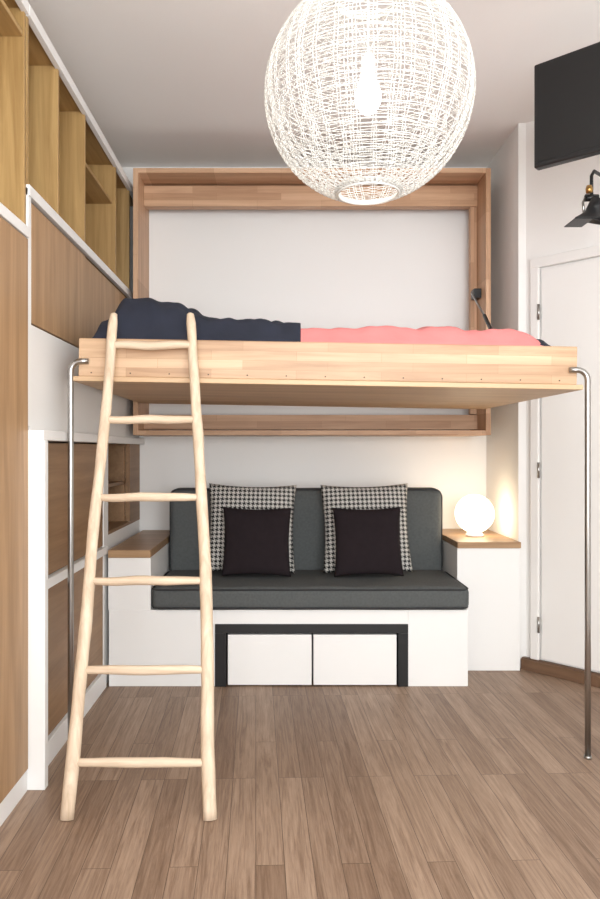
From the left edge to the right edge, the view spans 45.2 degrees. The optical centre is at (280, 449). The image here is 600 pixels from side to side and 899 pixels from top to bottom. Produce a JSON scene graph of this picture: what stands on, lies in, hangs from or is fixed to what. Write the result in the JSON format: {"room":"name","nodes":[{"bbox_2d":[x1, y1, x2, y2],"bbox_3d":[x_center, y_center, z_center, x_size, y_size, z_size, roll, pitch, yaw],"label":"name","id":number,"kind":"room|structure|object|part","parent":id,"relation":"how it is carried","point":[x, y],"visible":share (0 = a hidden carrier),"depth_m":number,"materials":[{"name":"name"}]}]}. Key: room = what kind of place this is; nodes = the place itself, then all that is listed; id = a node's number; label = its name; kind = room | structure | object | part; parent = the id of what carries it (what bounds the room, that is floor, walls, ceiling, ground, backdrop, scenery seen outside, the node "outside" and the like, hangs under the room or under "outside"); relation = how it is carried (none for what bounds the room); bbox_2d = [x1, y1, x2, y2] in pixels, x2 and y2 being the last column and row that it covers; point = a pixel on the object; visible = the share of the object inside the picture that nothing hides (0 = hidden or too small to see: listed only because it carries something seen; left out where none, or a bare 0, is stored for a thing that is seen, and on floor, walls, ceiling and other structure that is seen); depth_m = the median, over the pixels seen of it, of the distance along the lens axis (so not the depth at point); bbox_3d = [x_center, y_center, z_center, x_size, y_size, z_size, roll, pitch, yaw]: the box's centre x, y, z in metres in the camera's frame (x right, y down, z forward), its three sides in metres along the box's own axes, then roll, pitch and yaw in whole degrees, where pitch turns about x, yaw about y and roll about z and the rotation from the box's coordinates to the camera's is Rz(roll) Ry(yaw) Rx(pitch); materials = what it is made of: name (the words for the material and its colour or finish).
{"room":"studio apartment","nodes":[
{"label":"studio apartment","id":0,"kind":"room"},
{"bbox_2d":[0,641,599,898],"bbox_3d":[0.675,1.350,1.650,4.350,0.100,6.900,0,0,0],"label":"floor","id":1,"kind":"structure","parent":0,"point":[486,788],"depth_m":2.69,"materials":[{"name":"brown wood"}]},
{"bbox_2d":[0,0,29,826],"bbox_3d":[-1.157,-0.200,2.123,0.397,3.000,1.245,0,0,0],"label":"tall cabinet","id":2,"kind":"object","parent":1,"relation":"on","point":[14,231],"visible":1,"depth_m":2.64,"materials":[{"name":"brown wood"}]},
{"bbox_2d":[0,0,22,35],"bbox_3d":[-1.165,-1.570,2.110,0.380,0.020,1.220,0,0,0],"label":"shelf","id":3,"kind":"object","parent":2,"relation":"attached to","point":[9,26],"depth_m":2.64,"materials":[{"name":"brown wood"}]},
{"bbox_2d":[26,4,144,789],"bbox_3d":[-1.127,-0.200,3.845,0.455,3.000,2.200,0,0,0],"label":"storage cabinet","id":4,"kind":"object","parent":1,"relation":"on","point":[79,196],"visible":0.72,"depth_m":3.20,"materials":[{"name":"white paint"}]},
{"bbox_3d":[-0.950,0.632,2.765,0.100,1.335,0.040,0,0,0],"label":"post","id":5,"kind":"part","parent":4,"relation":"part of","materials":[{"name":"white paint"}]},
{"bbox_3d":[-0.978,-0.723,3.175,0.024,0.465,0.770,0,0,0],"label":"sliding panel","id":6,"kind":"part","parent":4,"relation":"part of","materials":[{"name":"brown wood"}]},
{"bbox_2d":[26,184,132,298],"bbox_3d":[-0.970,-0.991,3.845,0.024,0.042,2.200,0,0,0],"label":"shelf","id":7,"kind":"object","parent":4,"relation":"attached to","point":[35,199],"depth_m":3.37,"materials":[{"name":"white paint"}]},
{"bbox_2d":[55,226,126,297],"bbox_3d":[-1.169,-0.990,3.845,0.373,0.040,2.200,0,0,0],"label":"shelf","id":8,"kind":"object","parent":4,"relation":"attached to","point":[116,283],"depth_m":3.88,"materials":[{"name":"brown wood"}]},
{"bbox_2d":[86,163,111,203],"bbox_3d":[-1.165,-1.449,3.897,0.350,0.018,0.645,0,0,0],"label":"cubby shelf","id":9,"kind":"object","parent":4,"relation":"attached to","point":[95,193],"depth_m":4.03,"materials":[{"name":"brown wood"}]},
{"bbox_3d":[-0.983,-0.723,4.093,0.018,0.465,1.055,0,0,0],"label":"sliding panel","id":10,"kind":"part","parent":4,"relation":"part of","materials":[{"name":"brown wood"}]},
{"bbox_2d":[108,481,124,486],"bbox_3d":[-1.157,0.210,4.487,0.315,0.020,0.915,0,0,0],"label":"niche shelf","id":11,"kind":"object","parent":4,"relation":"attached to","point":[110,483],"depth_m":4.49,"materials":[{"name":"brown wood"}]},
{"bbox_2d":[60,312,216,820],"bbox_3d":[-0.501,0.366,2.775,0.553,1.882,0.537,0,0,0],"label":"wooden ladder","id":12,"kind":"object","parent":1,"relation":"on","point":[73,761],"visible":1,"depth_m":2.72,"materials":[{"name":"brown wood"}]},
{"bbox_3d":[-0.726,0.366,2.775,0.052,1.882,0.537,0,0,6],"label":"rail","id":13,"kind":"part","parent":12,"relation":"part of","materials":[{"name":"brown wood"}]},
{"bbox_3d":[-0.304,0.366,2.777,0.064,1.882,0.553,0,0,-14],"label":"rail","id":14,"kind":"part","parent":12,"relation":"part of","materials":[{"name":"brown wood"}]},
{"bbox_2d":[109,487,468,686],"bbox_3d":[0.044,0.772,4.428,1.978,1.056,1.024,0,0,0],"label":"sofa","id":15,"kind":"object","parent":1,"relation":"on","point":[410,629],"visible":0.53,"depth_m":3.95,"materials":[{"name":"white paint"}]},
{"bbox_2d":[108,530,169,609],"bbox_3d":[-0.832,0.716,4.441,0.233,0.328,0.997,0,0,0],"label":"base cabinet","id":16,"kind":"object","parent":15,"relation":"on","point":[147,552],"visible":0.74,"depth_m":3.95,"materials":[{"name":"white paint"}]},
{"bbox_2d":[170,487,210,570],"bbox_3d":[-0.402,0.523,4.620,0.606,0.556,0.229,0,0,0],"label":"cushion","id":17,"kind":"object","parent":15,"relation":"on","point":[184,546],"depth_m":4.51,"materials":[{"name":"grey fabric"}]},
{"bbox_3d":[-0.331,1.153,3.967,0.062,0.293,0.046,0,0,0],"label":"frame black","id":18,"kind":"part","parent":15,"relation":"part of","materials":[{"name":"black paint"}]},
{"bbox_2d":[209,483,295,572],"bbox_3d":[-0.178,0.474,4.361,0.543,0.534,0.172,0,0,2],"label":"throw pillow","id":19,"kind":"object","parent":15,"relation":"on","point":[255,498],"visible":0.49,"depth_m":4.35,"materials":[{"name":"fabric"}]},
{"bbox_2d":[221,507,290,576],"bbox_3d":[-0.142,0.538,4.209,0.404,0.398,0.141,0,0,2],"label":"cushion","id":20,"kind":"object","parent":15,"relation":"on","point":[256,541],"visible":1,"depth_m":4.17,"materials":[{"name":"black fabric"}]},
{"bbox_3d":[-0.062,1.154,4.159,0.460,0.276,0.422,0,0,0],"label":"drawer","id":21,"kind":"part","parent":15,"relation":"part of","materials":[{"name":"white paint"}]},
{"bbox_2d":[293,487,324,569],"bbox_3d":[0.176,0.524,4.620,0.548,0.560,0.226,0,0,0],"label":"cushion","id":22,"kind":"object","parent":15,"relation":"on","point":[308,513],"depth_m":4.51,"materials":[{"name":"grey fabric"}]},
{"bbox_2d":[152,570,468,609],"bbox_3d":[0.160,0.816,4.225,1.742,0.135,0.614,0,0,0],"label":"seat cushion","id":23,"kind":"object","parent":15,"relation":"on","point":[305,589],"depth_m":3.92,"materials":[{"name":"grey fabric"}]},
{"bbox_3d":[0.168,0.982,3.967,1.059,0.050,0.046,0,0,0],"label":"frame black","id":24,"kind":"part","parent":15,"relation":"part of","materials":[{"name":"black paint"}]},
{"bbox_3d":[0.406,1.154,4.159,0.456,0.276,0.422,0,0,0],"label":"drawer","id":25,"kind":"part","parent":15,"relation":"part of","materials":[{"name":"white paint"}]},
{"bbox_2d":[320,483,412,572],"bbox_3d":[0.515,0.474,4.359,0.550,0.534,0.174,0,0,2],"label":"throw pillow","id":26,"kind":"object","parent":15,"relation":"on","point":[393,496],"visible":0.44,"depth_m":4.35,"materials":[{"name":"fabric"}]},
{"bbox_2d":[333,507,403,576],"bbox_3d":[0.508,0.538,4.210,0.410,0.398,0.137,0,0,1],"label":"cushion","id":27,"kind":"object","parent":15,"relation":"on","point":[367,541],"visible":1,"depth_m":4.17,"materials":[{"name":"black fabric"}]},
{"bbox_3d":[0.669,1.153,3.967,0.055,0.293,0.046,0,0,0],"label":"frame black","id":28,"kind":"part","parent":15,"relation":"part of","materials":[{"name":"black paint"}]},
{"bbox_2d":[407,488,440,569],"bbox_3d":[0.737,0.524,4.620,0.570,0.557,0.232,0,0,0],"label":"cushion","id":29,"kind":"object","parent":15,"relation":"on","point":[423,504],"depth_m":4.51,"materials":[{"name":"grey fabric"}]},
{"bbox_2d":[68,298,591,759],"bbox_3d":[0.203,0.302,3.760,2.242,2.033,1.491,1,0,0],"label":"bed","id":30,"kind":"object","parent":1,"relation":"on","point":[259,361],"visible":0.95,"depth_m":3.04,"materials":[{"name":"brown wood"}]},
{"bbox_3d":[-0.854,0.454,3.030,0.087,1.676,0.025,0,0,0],"label":"leg","id":31,"kind":"part","parent":30,"relation":"part of","materials":[{"name":"silver metal"}]},
{"bbox_2d":[92,298,300,341],"bbox_3d":[-0.366,-0.556,3.770,0.905,0.268,1.370,1,0,0],"label":"duvet","id":32,"kind":"object","parent":30,"relation":"on","point":[138,318],"depth_m":3.13,"materials":[{"name":"fabric"}]},
{"bbox_3d":[0.197,-0.281,3.766,2.150,0.021,1.478,1,0,0],"label":"plate","id":33,"kind":"part","parent":30,"relation":"part of","materials":[{"name":"beige wood"}]},
{"bbox_2d":[301,326,541,345],"bbox_3d":[0.598,-0.482,3.770,1.065,0.154,1.370,1,0,0],"label":"duvet","id":34,"kind":"object","parent":30,"relation":"on","point":[368,334],"depth_m":3.12,"materials":[{"name":"pink fabric"}]},
{"bbox_3d":[1.260,0.472,3.030,0.087,1.640,0.025,0,0,0],"label":"leg","id":35,"kind":"part","parent":30,"relation":"part of","materials":[{"name":"silver metal"}]},
{"bbox_2d":[441,529,520,670],"bbox_3d":[1.222,0.921,4.580,0.373,0.757,0.720,0,0,0],"label":"base cabinet","id":36,"kind":"object","parent":1,"relation":"on","point":[488,565],"visible":0.69,"depth_m":4.23,"materials":[{"name":"white paint"}]},
{"bbox_2d":[455,494,493,536],"bbox_3d":[1.215,0.412,4.520,0.240,0.260,0.240,0,0,0],"label":"table lamp","id":37,"kind":"object","parent":36,"relation":"on","point":[474,513],"visible":1,"depth_m":4.44,"materials":[{"name":"white glass"}]},
{"bbox_2d":[122,167,485,531],"bbox_3d":[0.050,-0.320,5.010,3.100,3.240,0.120,0,0,0],"label":"wall","id":38,"kind":"structure","parent":0,"point":[455,466],"depth_m":4.95,"materials":[{"name":"white paint"}]},
{"bbox_2d":[133,168,492,435],"bbox_3d":[0.194,-0.925,4.447,2.238,1.670,0.986,0,0,0],"label":"frame","id":39,"kind":"object","parent":38,"relation":"attached to","point":[235,243],"visible":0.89,"depth_m":4.87,"materials":[{"name":"brown wood"}]},
{"bbox_3d":[0.194,-0.925,4.905,2.174,1.610,0.070,0,0,0],"label":"panel","id":40,"kind":"part","parent":39,"relation":"part of","materials":[{"name":"white paint"}]},
{"bbox_3d":[1.258,-1.000,4.640,0.045,0.060,0.080,0,0,0],"label":"strut plate","id":41,"kind":"part","parent":39,"relation":"part of","materials":[{"name":"black plastic"}]},
{"bbox_2d":[28,0,599,166],"bbox_3d":[0.675,-1.990,1.650,4.350,0.100,6.900,0,0,0],"label":"ceiling","id":42,"kind":"structure","parent":0,"point":[166,83],"depth_m":3.67,"materials":[{"name":"white paint"}]},
{"bbox_2d":[264,0,475,204],"bbox_3d":[0.254,-1.341,2.100,0.608,1.198,0.608,0,0,-8],"label":"pendant lamp","id":43,"kind":"object","parent":42,"relation":"hanging from","point":[367,98],"visible":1,"depth_m":2.02,"materials":[{"name":"white wicker"}]},
{"bbox_3d":[0.254,-1.532,2.100,0.007,0.755,0.007,0,0,23],"label":"cord","id":44,"kind":"part","parent":43,"relation":"part of","materials":[{"name":"white paint"}]},
{"bbox_3d":[0.254,-1.034,2.100,0.076,0.107,0.076,0,0,0],"label":"bulb","id":45,"kind":"part","parent":43,"relation":"part of","materials":[{"name":"white glass"}]},
{"bbox_2d":[361,51,375,78],"bbox_3d":[0.254,-1.120,2.100,0.044,0.070,0.044,0,0,0],"label":"bulb socket","id":46,"kind":"object","parent":43,"relation":"attached to","point":[369,56],"depth_m":2.08,"materials":[{"name":"white paint"}]},
{"bbox_2d":[534,42,599,169],"bbox_3d":[1.474,-1.595,2.991,0.800,0.689,0.161,0,0,42],"label":"television","id":47,"kind":"object","parent":42,"relation":"hanging from","point":[567,86],"visible":1,"depth_m":3.10,"materials":[{"name":"black plastic"}]},
{"bbox_2d":[486,123,525,667],"bbox_3d":[1.481,-0.320,4.616,0.138,3.240,0.668,0,0,0],"label":"wall","id":48,"kind":"structure","parent":0,"point":[506,444],"depth_m":4.43,"materials":[{"name":"white paint"}]},
{"bbox_2d":[521,656,599,687],"bbox_3d":[2.001,1.267,3.642,0.012,0.066,1.700,0,0,-43],"label":"baseboard","id":49,"kind":"structure","parent":48,"relation":"attached to","point":[576,676],"depth_m":4.09,"materials":[{"name":"brown wood"}]},
{"bbox_2d":[526,121,599,672],"bbox_3d":[2.073,-0.320,3.695,0.100,3.240,1.720,0,0,-43],"label":"wall","id":50,"kind":"structure","parent":0,"point":[554,195],"depth_m":4.18,"materials":[{"name":"white paint"}]},
{"bbox_2d":[530,267,540,659],"bbox_3d":[1.492,0.055,4.223,0.030,2.350,0.055,0,0,-43],"label":"frame","id":51,"kind":"object","parent":50,"relation":"attached to","point":[535,273],"visible":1,"depth_m":4.21,"materials":[{"name":"white paint"}]},
{"bbox_2d":[537,617,539,632],"bbox_3d":[1.499,1.020,4.188,0.016,0.090,0.016,0,0,-43],"label":"hinge","id":52,"kind":"object","parent":50,"relation":"attached to","point":[538,618],"visible":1,"depth_m":4.18,"materials":[{"name":"silver metal"}]},
{"bbox_2d":[537,462,539,477],"bbox_3d":[1.499,0.120,4.188,0.016,0.090,0.016,0,0,-43],"label":"hinge","id":53,"kind":"object","parent":50,"relation":"attached to","point":[538,463],"visible":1,"depth_m":4.18,"materials":[{"name":"silver metal"}]},
{"bbox_2d":[537,304,539,319],"bbox_3d":[1.499,-0.800,4.188,0.016,0.090,0.016,0,0,-43],"label":"hinge","id":54,"kind":"object","parent":50,"relation":"attached to","point":[538,305],"visible":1,"depth_m":4.18,"materials":[{"name":"silver metal"}]},
{"bbox_2d":[530,245,599,268],"bbox_3d":[1.791,-1.090,3.901,0.032,0.060,0.935,0,0,-43],"label":"door frame","id":55,"kind":"structure","parent":50,"relation":"in","point":[593,251],"depth_m":4.07,"materials":[{"name":"white paint"}]},
{"bbox_2d":[541,258,599,671],"bbox_3d":[1.797,0.086,3.906,0.016,2.272,0.807,0,0,-43],"label":"door","id":56,"kind":"structure","parent":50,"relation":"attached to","point":[570,293],"depth_m":4.08,"materials":[{"name":"white paint"}]},
{"bbox_2d":[564,169,599,226],"bbox_3d":[1.643,-1.221,3.585,0.567,0.337,0.517,0,0,0],"label":"wall spotlight","id":57,"kind":"object","parent":50,"relation":"attached to","point":[591,215],"depth_m":3.38,"materials":[{"name":"black metal"}]}
]}

